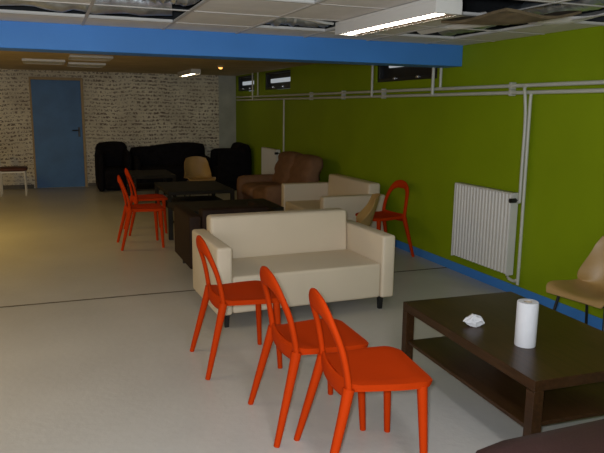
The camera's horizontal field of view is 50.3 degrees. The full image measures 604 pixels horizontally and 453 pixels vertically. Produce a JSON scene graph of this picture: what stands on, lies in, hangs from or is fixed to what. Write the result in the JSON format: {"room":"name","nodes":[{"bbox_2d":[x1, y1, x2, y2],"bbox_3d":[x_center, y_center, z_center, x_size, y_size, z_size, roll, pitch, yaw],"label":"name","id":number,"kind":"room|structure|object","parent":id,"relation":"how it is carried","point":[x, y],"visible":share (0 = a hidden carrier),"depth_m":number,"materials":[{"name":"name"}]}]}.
{"room":"common room","nodes":[
{"label":"common room","id":0,"kind":"room"},
{"bbox_2d":[0,69,235,187],"bbox_3d":[-5.197,-2.099,12.161,8.097,2.750,0.204,-3,11,-21],"label":"wall","id":1,"kind":"structure","parent":0,"point":[132,109],"depth_m":12.73,"materials":[{"name":"beige brick"}]},
{"bbox_2d":[3,183,96,188],"bbox_3d":[-5.087,-0.770,12.340,7.884,0.075,0.015,-3,11,-21],"label":"baseboard","id":2,"kind":"structure","parent":1,"relation":"attached to","point":[89,184],"depth_m":12.23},
{"bbox_2d":[28,77,87,187],"bbox_3d":[-4.643,-1.780,12.286,0.955,2.090,0.087,-3,11,-21],"label":"door","id":3,"kind":"structure","parent":1,"relation":"in","point":[56,103],"depth_m":12.29,"materials":[{"name":"blue paint"}]},
{"bbox_2d":[0,186,603,452],"bbox_3d":[-2.245,0.651,5.286,8.346,0.100,15.886,-3,11,-21],"label":"floor","id":4,"kind":"structure","parent":0,"point":[117,374],"depth_m":4.08,"materials":[{"name":"paint"}]},
{"bbox_2d":[0,161,27,196],"bbox_3d":[-5.111,-0.991,11.351,0.502,0.866,0.412,-3,11,-21],"label":"chair","id":5,"kind":"object","parent":4,"relation":"on","point":[6,169],"visible":1,"depth_m":11.23,"materials":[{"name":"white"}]},
{"bbox_2d":[94,141,132,191],"bbox_3d":[-3.606,-1.154,12.278,0.644,0.910,0.864,-3,11,-21],"label":"armchair","id":6,"kind":"object","parent":4,"relation":"on","point":[112,158],"visible":0.8,"depth_m":12.01,"materials":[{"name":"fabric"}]},
{"bbox_2d":[117,175,164,250],"bbox_3d":[-1.848,-0.185,7.337,0.505,0.818,0.503,-3,11,-21],"label":"chair","id":7,"kind":"object","parent":4,"relation":"on","point":[150,207],"visible":1,"depth_m":7.24,"materials":[{"name":"orange plastic"}]},
{"bbox_2d":[123,168,167,235],"bbox_3d":[-1.991,-0.338,8.158,0.505,0.818,0.503,-4,11,-22],"label":"chair","id":8,"kind":"object","parent":4,"relation":"on","point":[135,199],"visible":0.9,"depth_m":8.05,"materials":[{"name":"orange plastic"}]},
{"bbox_2d":[126,170,176,196],"bbox_3d":[-2.616,-0.707,11.117,0.700,0.450,1.000,-3,11,-21],"label":"coffee table","id":9,"kind":"object","parent":4,"relation":"on","point":[135,174],"visible":0.55,"depth_m":10.85,"materials":[{"name":"black wood"}]},
{"bbox_2d":[128,183,159,189],"bbox_3d":[-2.616,-0.697,11.119,0.676,0.020,0.894,-3,11,-21],"label":"shelf","id":10,"kind":"object","parent":9,"relation":"attached to","point":[140,186],"depth_m":10.99,"materials":[{"name":"black wood"}]},
{"bbox_2d":[129,142,210,190],"bbox_3d":[-2.589,-1.199,12.640,1.480,0.888,0.871,-3,11,-21],"label":"sofa","id":11,"kind":"object","parent":4,"relation":"on","point":[171,157],"visible":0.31,"depth_m":12.59,"materials":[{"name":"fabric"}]},
{"bbox_2d":[155,180,234,211],"bbox_3d":[-1.582,-0.370,9.352,0.920,0.450,1.180,-3,11,-21],"label":"coffee table","id":12,"kind":"object","parent":4,"relation":"on","point":[212,187],"visible":0.56,"depth_m":9.23,"materials":[{"name":"black wood"}]},
{"bbox_2d":[160,195,222,207],"bbox_3d":[-1.582,-0.360,9.354,0.896,0.020,1.074,-3,11,-21],"label":"shelf","id":13,"kind":"object","parent":12,"relation":"attached to","point":[209,197],"depth_m":9.60,"materials":[{"name":"black wood"}]},
{"bbox_2d":[184,156,215,195],"bbox_3d":[-1.645,-0.708,10.270,0.457,0.787,0.527,-3,11,-21],"label":"shell chair","id":14,"kind":"object","parent":4,"relation":"on","point":[196,168],"visible":0.8,"depth_m":10.40,"materials":[{"name":"beige plastic"}]},
{"bbox_2d":[0,267,446,307],"bbox_3d":[-2.213,0.627,5.128,7.896,0.001,0.088,-3,11,-21],"label":"trim","id":15,"kind":"structure","parent":4,"relation":"on","point":[442,267],"depth_m":5.39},
{"bbox_2d":[174,201,276,268],"bbox_3d":[-0.749,0.086,6.361,0.890,0.655,0.780,-3,11,-21],"label":"sofa","id":16,"kind":"object","parent":4,"relation":"on","point":[186,220],"visible":0.43,"depth_m":5.99,"materials":[{"name":"leather"}]},
{"bbox_2d":[168,198,283,239],"bbox_3d":[-0.908,-0.035,7.575,1.200,0.450,0.760,-3,11,-21],"label":"coffee table","id":17,"kind":"object","parent":4,"relation":"on","point":[194,206],"visible":0.39,"depth_m":7.64,"materials":[{"name":"black wood"}]},
{"bbox_2d":[210,142,251,189],"bbox_3d":[-1.393,-1.192,12.637,0.695,0.907,0.764,-3,11,-21],"label":"armchair","id":18,"kind":"object","parent":4,"relation":"on","point":[227,164],"visible":0.66,"depth_m":12.31,"materials":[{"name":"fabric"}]},
{"bbox_2d":[190,235,282,379],"bbox_3d":[-0.410,0.446,4.002,0.505,0.818,0.503,-3,11,-21],"label":"chair","id":19,"kind":"object","parent":4,"relation":"on","point":[220,295],"visible":0.94,"depth_m":3.90,"materials":[{"name":"orange plastic"}]},
{"bbox_2d":[237,151,322,205],"bbox_3d":[-0.324,-0.581,9.244,0.892,0.935,1.504,-3,11,-21],"label":"recliner sofa","id":20,"kind":"object","parent":4,"relation":"on","point":[291,166],"visible":0.54,"depth_m":9.12,"materials":[{"name":"brown leather"}]},
{"bbox_2d":[253,187,264,198],"bbox_3d":[-0.301,-0.437,8.972,0.700,0.230,0.595,-3,11,-21],"label":"seat cushion","id":21,"kind":"object","parent":20,"relation":"on","point":[258,192],"depth_m":8.86,"materials":[{"name":"brown leather"}]},
{"bbox_2d":[242,182,279,198],"bbox_3d":[-0.506,-0.535,9.489,0.700,0.230,0.595,-3,11,-21],"label":"seat cushion","id":22,"kind":"object","parent":20,"relation":"on","point":[247,187],"depth_m":9.34,"materials":[{"name":"brown leather"}]},
{"bbox_2d":[272,151,301,183],"bbox_3d":[-0.208,-0.849,9.603,0.369,0.535,0.695,-3,11,-21],"label":"cushion","id":23,"kind":"object","parent":20,"relation":"on","point":[285,161],"depth_m":9.45,"materials":[{"name":"brown leather"}]},
{"bbox_2d":[287,154,322,182],"bbox_3d":[0.034,-0.735,8.994,0.369,0.535,0.695,-3,11,-21],"label":"cushion","id":24,"kind":"object","parent":20,"relation":"on","point":[303,168],"depth_m":8.76,"materials":[{"name":"brown leather"}]},
{"bbox_2d":[192,208,394,327],"bbox_3d":[-0.080,0.285,5.146,1.440,0.720,0.780,-4,11,-22],"label":"sofa","id":25,"kind":"object","parent":4,"relation":"on","point":[322,250],"visible":0.82,"depth_m":5.10,"materials":[{"name":"beige leather"}]},
{"bbox_2d":[248,266,368,447],"bbox_3d":[0.030,0.588,3.259,0.505,0.818,0.503,-3,11,-19],"label":"chair","id":26,"kind":"object","parent":4,"relation":"on","point":[293,339],"visible":0.86,"depth_m":3.17,"materials":[{"name":"orange plastic"}]},
{"bbox_2d":[281,174,384,231],"bbox_3d":[0.343,-0.228,7.948,0.780,0.725,1.415,-3,11,-21],"label":"sofa","id":27,"kind":"object","parent":4,"relation":"on","point":[350,194],"visible":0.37,"depth_m":7.96,"materials":[{"name":"beige leather"}]},
{"bbox_2d":[294,288,432,452],"bbox_3d":[0.269,0.664,2.862,0.505,0.818,0.503,-2,11,-14],"label":"chair","id":28,"kind":"object","parent":4,"relation":"on","point":[386,369],"visible":1,"depth_m":2.77,"materials":[{"name":"orange plastic"}]},
{"bbox_2d":[356,193,379,226],"bbox_3d":[0.472,0.074,6.157,0.527,0.787,0.457,1,10,1],"label":"shell chair","id":29,"kind":"object","parent":4,"relation":"on","point":[365,216],"visible":0.38,"depth_m":6.17,"materials":[{"name":"beige plastic"}]},
{"bbox_2d":[355,180,414,256],"bbox_3d":[0.890,-0.091,7.003,0.505,0.818,0.503,-5,12,-28],"label":"chair","id":30,"kind":"object","parent":4,"relation":"on","point":[385,215],"visible":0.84,"depth_m":6.94,"materials":[{"name":"orange plastic"}]},
{"bbox_2d":[401,291,603,435],"bbox_3d":[1.150,0.753,3.428,0.760,0.450,1.190,-3,11,-19],"label":"coffee table","id":31,"kind":"object","parent":4,"relation":"on","point":[559,379],"visible":0.88,"depth_m":3.18,"materials":[{"name":"black wood"}]},
{"bbox_2d":[463,314,484,327],"bbox_3d":[0.908,0.491,3.403,0.115,0.068,0.083,0,10,-4],"label":"crumpled tissue","id":32,"kind":"object","parent":31,"relation":"on","point":[473,320],"visible":1,"depth_m":3.38,"materials":[{"name":"white paper"}]},
{"bbox_2d":[408,336,603,426],"bbox_3d":[1.149,0.763,3.430,0.736,0.020,1.084,-3,11,-19],"label":"shelf","id":33,"kind":"object","parent":31,"relation":"attached to","point":[565,404],"depth_m":3.17,"materials":[{"name":"black wood"}]},
{"bbox_2d":[514,299,538,348],"bbox_3d":[1.087,0.469,3.115,0.101,0.220,0.101,-3,11,-21],"label":"paper towel roll","id":34,"kind":"object","parent":31,"relation":"on","point":[527,310],"visible":1,"depth_m":3.08,"materials":[{"name":"paper"}]},
{"bbox_2d":[475,419,603,452],"bbox_3d":[1.224,0.887,1.859,1.144,0.755,1.017,-3,11,-21],"label":"chair","id":35,"kind":"object","parent":4,"relation":"on","point":[588,437],"visible":1,"depth_m":2.07,"materials":[{"name":"leather"}]},
{"bbox_2d":[546,236,603,330],"bbox_3d":[1.893,0.470,4.099,0.527,0.787,0.457,-5,12,-29],"label":"shell chair","id":36,"kind":"object","parent":4,"relation":"on","point":[588,289],"visible":0.95,"depth_m":4.21,"materials":[{"name":"beige plastic"}]},
{"bbox_2d":[0,0,603,75],"bbox_3d":[-2.333,-1.811,4.787,8.097,0.580,15.486,-3,11,-21],"label":"ceiling","id":37,"kind":"structure","parent":0,"point":[255,7],"depth_m":5.01,"materials":[{"name":"tile"}]},
{"bbox_2d":[22,58,64,64],"bbox_3d":[-3.804,-2.427,9.474,0.575,0.030,0.750,-3,11,-21],"label":"light panel","id":38,"kind":"object","parent":37,"relation":"attached to","point":[24,60],"visible":0.97,"depth_m":9.26,"materials":[{"name":"white plastic"}]},
{"bbox_2d":[25,61,62,64],"bbox_3d":[-3.804,-2.427,9.474,0.515,0.022,0.690,-3,11,-21],"label":"diffuser","id":39,"kind":"object","parent":38,"relation":"attached to","point":[26,62],"depth_m":9.48,"materials":[{"name":"white plastic"}]},
{"bbox_2d":[0,0,171,15],"bbox_3d":[-2.238,-1.462,3.914,2.931,0.215,0.345,-3,11,-21],"label":"insulation","id":40,"kind":"object","parent":37,"relation":"on","point":[58,7],"visible":0.85,"depth_m":4.20},
{"bbox_2d":[67,62,105,67],"bbox_3d":[-3.397,-2.538,10.106,0.540,0.030,0.750,-3,11,-21],"label":"light panel","id":41,"kind":"object","parent":37,"relation":"attached to","point":[70,64],"visible":1,"depth_m":9.85,"materials":[{"name":"white plastic"}]},
{"bbox_2d":[70,64,102,66],"bbox_3d":[-3.397,-2.538,10.106,0.480,0.022,0.690,-3,11,-21],"label":"diffuser","id":42,"kind":"object","parent":41,"relation":"attached to","point":[71,65],"depth_m":10.05,"materials":[{"name":"white plastic"}]},
{"bbox_2d":[68,54,112,60],"bbox_3d":[-2.838,-2.257,8.617,0.540,0.030,0.620,-3,11,-21],"label":"light panel","id":43,"kind":"object","parent":37,"relation":"attached to","point":[71,57],"visible":1,"depth_m":8.43,"materials":[{"name":"white plastic"}]},
{"bbox_2d":[71,57,109,60],"bbox_3d":[-2.838,-2.257,8.617,0.480,0.022,0.560,-3,11,-21],"label":"diffuser","id":44,"kind":"object","parent":43,"relation":"attached to","point":[72,58],"depth_m":8.57,"materials":[{"name":"white plastic"}]},
{"bbox_2d":[143,0,198,5],"bbox_3d":[-0.903,-1.388,3.738,0.681,0.174,0.275,-3,11,-21],"label":"insulation","id":45,"kind":"object","parent":37,"relation":"on","point":[176,2],"visible":1,"depth_m":3.79},
{"bbox_2d":[178,69,200,76],"bbox_3d":[-2.048,-2.770,11.609,0.170,0.086,1.220,-3,11,-21],"label":"ceiling light","id":46,"kind":"object","parent":37,"relation":"attached to","point":[190,72],"visible":1,"depth_m":11.29,"materials":[{"name":"white plastic"}]},
{"bbox_2d":[266,18,332,27],"bbox_3d":[-0.060,-1.567,4.810,0.600,0.149,0.232,-2,11,-14],"label":"insulation","id":47,"kind":"object","parent":37,"relation":"on","point":[292,22],"visible":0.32,"depth_m":4.77},
{"bbox_2d":[0,0,603,43],"bbox_3d":[-0.791,-0.841,1.220,7.896,0.008,7.500,-3,11,-21],"label":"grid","id":48,"kind":"structure","parent":37,"relation":"attached to","point":[92,2],"depth_m":4.31,"materials":[{"name":"metal"}]},
{"bbox_2d":[528,10,603,24],"bbox_3d":[1.847,-1.434,4.396,0.501,0.116,0.303,0,10,-4],"label":"tile","id":49,"kind":"structure","parent":48,"relation":"on","point":[565,20],"depth_m":4.32,"materials":[{"name":"grey tile"}]},
{"bbox_2d":[301,19,333,24],"bbox_3d":[-0.008,-1.519,4.571,0.224,0.135,0.499,9,13,39],"label":"tile","id":50,"kind":"structure","parent":37,"relation":"on","point":[315,21],"depth_m":4.60,"materials":[{"name":"grey tile"}]},
{"bbox_2d":[335,0,462,35],"bbox_3d":[0.550,-1.288,3.995,0.170,0.086,1.220,-4,11,-23],"label":"ceiling light","id":51,"kind":"object","parent":37,"relation":"attached to","point":[421,11],"visible":1,"depth_m":3.80,"materials":[{"name":"white metal"}]},
{"bbox_2d":[417,12,490,34],"bbox_3d":[1.115,-1.514,4.833,0.223,0.096,0.951,-5,12,-28],"label":"tile","id":52,"kind":"structure","parent":37,"relation":"on","point":[452,26],"depth_m":4.73,"materials":[{"name":"grey tile"}]},
{"bbox_2d":[441,8,581,24],"bbox_3d":[1.262,-1.269,3.933,0.560,0.100,0.602,-4,11,-24],"label":"tile","id":53,"kind":"structure","parent":37,"relation":"hanging from","point":[506,16],"depth_m":3.73,"materials":[{"name":"grey tile"}]},
{"bbox_2d":[438,0,603,35],"bbox_3d":[1.520,-1.516,4.591,0.207,0.146,1.766,-3,11,-20],"label":"insulation","id":54,"kind":"object","parent":37,"relation":"on","point":[552,8],"visible":0.39,"depth_m":4.19},
{"bbox_2d":[236,26,603,318],"bbox_3d":[1.506,-0.992,6.575,0.250,2.750,15.686,-3,11,-21],"label":"wall","id":55,"kind":"structure","parent":0,"point":[432,144],"depth_m":5.99,"materials":[{"name":"green paint"}]},
{"bbox_2d":[0,20,462,67],"bbox_3d":[-2.210,-1.444,4.803,7.896,0.235,0.300,-3,11,-21],"label":"beam","id":56,"kind":"structure","parent":55,"relation":"attached to","point":[14,35],"depth_m":5.25,"materials":[{"name":"blue paint"}]},
{"bbox_2d":[238,75,253,90],"bbox_3d":[-1.077,-2.846,12.772,0.100,0.285,1.170,-3,11,-21],"label":"window","id":57,"kind":"structure","parent":55,"relation":"in","point":[244,82],"depth_m":12.91,"materials":[{"name":"black glass"}]},
{"bbox_2d":[241,77,253,88],"bbox_3d":[-1.049,-2.853,12.782,0.010,0.215,1.070,-3,11,-21],"label":"blind","id":58,"kind":"object","parent":57,"relation":"attached to","point":[246,82],"depth_m":12.86,"materials":[{"name":"black plastic"}]},
{"bbox_2d":[261,147,279,173],"bbox_3d":[-0.555,-1.031,11.381,0.126,0.700,0.856,-3,11,-21],"label":"radiator","id":59,"kind":"object","parent":55,"relation":"attached to","point":[269,156],"visible":0.64,"depth_m":11.37,"materials":[{"name":"white metal"}]},
{"bbox_2d":[265,69,289,89],"bbox_3d":[-0.388,-2.514,11.039,0.100,0.295,1.360,-3,11,-21],"label":"window","id":60,"kind":"structure","parent":55,"relation":"in","point":[278,79],"depth_m":11.12,"materials":[{"name":"black glass"}]},
{"bbox_2d":[269,72,289,86],"bbox_3d":[-0.360,-2.521,11.048,0.010,0.225,1.260,-3,11,-21],"label":"blind","id":61,"kind":"object","parent":60,"relation":"attached to","point":[276,79],"depth_m":11.07,"materials":[{"name":"black plastic"}]},
{"bbox_2d":[377,65,437,81],"bbox_3d":[1.175,-1.767,7.106,0.100,0.305,1.325,-3,11,-21],"label":"window","id":62,"kind":"structure","parent":55,"relation":"in","point":[385,73],"depth_m":7.24,"materials":[{"name":"black glass"}]},
{"bbox_2d":[236,65,603,284],"bbox_3d":[1.389,-0.753,6.445,0.087,2.098,15.050,-3,11,-21],"label":"pipe","id":63,"kind":"object","parent":55,"relation":"attached to","point":[593,90],"visible":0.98,"depth_m":5.46,"materials":[{"name":"metal"}]},
{"bbox_2d":[236,68,603,203],"bbox_3d":[1.392,-1.093,6.382,0.088,1.406,15.050,-3,11,-21],"label":"pipe","id":64,"kind":"object","parent":55,"relation":"attached to","point":[512,85],"visible":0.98,"depth_m":5.45,"materials":[{"name":"metal"}]},
{"bbox_2d":[451,182,518,277],"bbox_3d":[1.647,0.018,5.839,0.126,0.745,0.866,-3,11,-21],"label":"radiator","id":65,"kind":"object","parent":55,"relation":"attached to","point":[484,218],"visible":0.98,"depth_m":5.77,"materials":[{"name":"white metal"}]},
{"bbox_2d":[455,182,518,194],"bbox_3d":[1.647,-0.346,5.795,0.076,0.014,0.818,-3,11,-21],"label":"grille","id":66,"kind":"object","parent":65,"relation":"attached to","point":[477,188],"depth_m":5.78,"materials":[{"name":"white metal"}]},
{"bbox_2d":[395,239,602,329],"bbox_3d":[1.404,0.343,6.678,0.012,0.085,15.486,-3,11,-21],"label":"baseboard","id":67,"kind":"structure","parent":55,"relation":"attached to","point":[579,315],"depth_m":5.71,"materials":[{"name":"blue paint"}]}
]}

